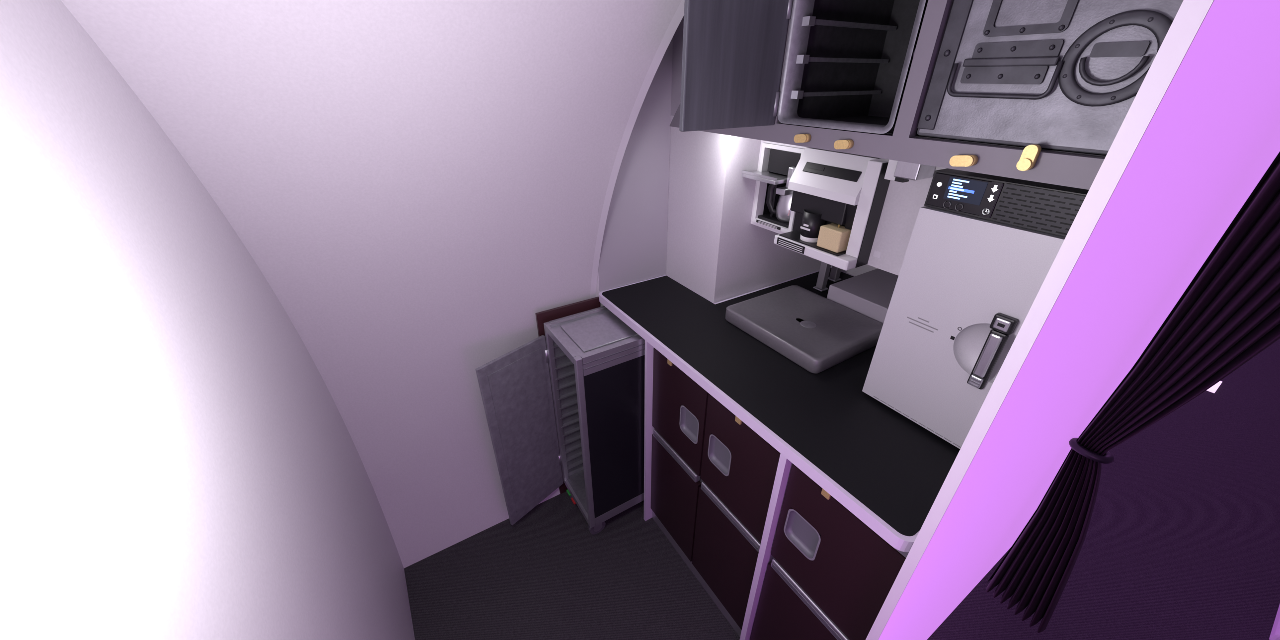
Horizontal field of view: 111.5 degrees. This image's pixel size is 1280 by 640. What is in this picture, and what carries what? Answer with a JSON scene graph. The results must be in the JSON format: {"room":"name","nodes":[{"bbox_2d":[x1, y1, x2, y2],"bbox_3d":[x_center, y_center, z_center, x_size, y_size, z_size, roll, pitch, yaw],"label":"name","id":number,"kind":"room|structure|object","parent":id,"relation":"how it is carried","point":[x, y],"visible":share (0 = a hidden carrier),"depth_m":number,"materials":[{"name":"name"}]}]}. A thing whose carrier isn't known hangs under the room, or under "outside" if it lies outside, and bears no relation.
{"room":"airplane galley","nodes":[
{"label":"airplane galley","id":0,"kind":"room"},
{"bbox_2d":[0,0,414,639],"bbox_3d":[0.165,1.015,-0.427,0.100,2.320,5.400,-17,34,-27],"label":"bulkhead","id":1,"kind":"object","parent":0,"point":[177,462],"depth_m":0.52,"materials":[{"name":"white plastic"}]},
{"bbox_2d":[60,0,684,568],"bbox_3d":[-0.461,0.073,1.244,1.112,2.320,1.485,-17,34,-27],"label":"fuselage","id":2,"kind":"object","parent":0,"point":[413,183],"depth_m":1.08,"materials":[{"name":"white plastic"}]},
{"bbox_2d":[535,296,600,494],"bbox_3d":[-0.287,0.388,2.001,0.274,1.028,0.013,-17,34,-27],"label":"end panel","id":3,"kind":"object","parent":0,"point":[542,317],"depth_m":1.75,"materials":[{"name":"brown wood"}]},
{"bbox_2d":[595,15,877,307],"bbox_3d":[0.569,-0.174,1.684,1.168,2.320,1.720,-17,34,-27],"label":"wall","id":4,"kind":"structure","parent":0,"point":[680,206],"depth_m":1.69,"materials":[{"name":"white plastic"}]},
{"bbox_2d":[403,338,1279,639],"bbox_3d":[3.082,1.156,1.746,7.200,0.060,5.400,-17,34,-27],"label":"floor","id":5,"kind":"structure","parent":0,"point":[1181,541],"depth_m":1.86,"materials":[{"name":"carpet"}]},
{"bbox_2d":[475,306,644,534],"bbox_3d":[-0.243,0.490,1.848,0.699,1.000,0.312,-17,34,-27],"label":"trolley","id":6,"kind":"object","parent":5,"relation":"on","point":[596,361],"visible":0.74,"depth_m":1.74,"materials":[{"name":"metal"}]},
{"bbox_2d":[598,266,959,639],"bbox_3d":[0.616,0.480,1.815,1.057,1.051,1.312,-17,34,-27],"label":"cabinet","id":7,"kind":"object","parent":5,"relation":"on","point":[797,499],"depth_m":1.27,"materials":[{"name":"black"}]},
{"bbox_2d":[725,285,882,373],"bbox_3d":[0.572,0.011,1.524,0.377,0.050,0.410,-17,34,-27],"label":"sink","id":8,"kind":"object","parent":7,"relation":"in","point":[817,333],"visible":0.86,"depth_m":1.49,"materials":[{"name":"metal"}]},
{"bbox_2d":[812,261,841,291],"bbox_3d":[0.803,-0.281,1.797,0.052,0.292,0.186,25,38,37],"label":"faucet","id":9,"kind":"object","parent":7,"relation":"on","point":[824,270],"visible":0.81,"depth_m":1.80,"materials":[{"name":"metal"}]},
{"bbox_2d":[826,268,898,323],"bbox_3d":[0.973,-0.057,1.596,0.380,0.098,0.392,-17,34,-27],"label":"counter ledge","id":10,"kind":"object","parent":7,"relation":"on","point":[869,294],"depth_m":1.59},
{"bbox_2d":[862,168,1089,449],"bbox_3d":[0.900,-0.045,1.061,0.498,0.604,0.325,-17,34,-27],"label":"oven","id":11,"kind":"object","parent":7,"relation":"on","point":[982,248],"visible":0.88,"depth_m":0.94,"materials":[{"name":"silver metal"}]},
{"bbox_2d":[1206,381,1222,393],"bbox_3d":[3.843,0.419,2.986,0.220,0.006,0.160,-17,34,-27],"label":"path light","id":12,"kind":"object","parent":5,"relation":"on","point":[1213,389],"visible":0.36,"depth_m":2.92,"materials":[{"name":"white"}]},
{"bbox_2d":[1269,603,1279,639],"bbox_3d":[2.328,0.866,1.028,0.750,1.150,0.850,-17,34,-27],"label":"seat","id":13,"kind":"object","parent":5,"relation":"on","point":[1275,634],"visible":1,"depth_m":1.25,"materials":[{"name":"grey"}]},
{"bbox_2d":[750,140,946,275],"bbox_3d":[0.916,-0.656,1.168,0.562,0.975,0.987,-17,34,-27],"label":"wall","id":14,"kind":"structure","parent":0,"point":[903,201],"depth_m":1.19,"materials":[{"name":"white plastic"}]},
{"bbox_2d":[865,0,1279,639],"bbox_3d":[3.025,-0.425,2.128,5.922,2.320,0.020,-17,34,-27],"label":"wall","id":15,"kind":"structure","parent":0,"point":[1200,131],"depth_m":0.72,"materials":[{"name":"purple"}]},
{"bbox_3d":[3.082,-0.917,0.577,7.200,0.060,5.400,-17,34,-27],"label":"ceiling","id":16,"kind":"structure","parent":0,"visible":0},
{"bbox_2d":[985,151,1279,633],"bbox_3d":[1.544,0.211,0.898,0.084,2.220,0.764,-17,34,-27],"label":"curtain","id":17,"kind":"object","parent":16,"relation":"hanging from","point":[1229,313],"visible":1,"depth_m":1.13,"materials":[{"name":"fabric"}]},
{"bbox_3d":[3.543,0.482,0.519,7.200,2.320,3.660,-17,34,-27],"label":"wall","id":18,"kind":"structure","parent":0,"visible":0},
{"bbox_2d":[741,142,890,270],"bbox_3d":[0.552,-0.393,1.396,0.216,0.293,0.478,-17,34,-27],"label":"coffee maker","id":19,"kind":"object","parent":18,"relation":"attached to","point":[828,205],"visible":1,"depth_m":1.29,"materials":[{"name":"white plastic"}]},
{"bbox_2d":[669,0,1106,189],"bbox_3d":[0.402,-0.551,0.889,0.620,0.364,1.030,-17,34,-27],"label":"upper cabinet","id":20,"kind":"object","parent":18,"relation":"attached to","point":[849,76],"visible":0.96,"depth_m":0.90,"materials":[{"name":"grey metal"}]},
{"bbox_2d":[917,0,1183,155],"bbox_3d":[0.698,-0.425,0.686,0.339,0.256,0.277,-17,34,-27],"label":"container","id":21,"kind":"object","parent":20,"relation":"attached to","point":[1063,75],"visible":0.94,"depth_m":0.62,"materials":[{"name":"silver metal"}]},
{"bbox_2d":[884,159,935,182],"bbox_3d":[0.670,-0.389,1.078,0.077,0.088,0.087,-17,34,-27],"label":"bracket","id":22,"kind":"object","parent":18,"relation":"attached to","point":[900,171],"visible":0.4,"depth_m":1.06,"materials":[{"name":"white plastic"}]}
]}

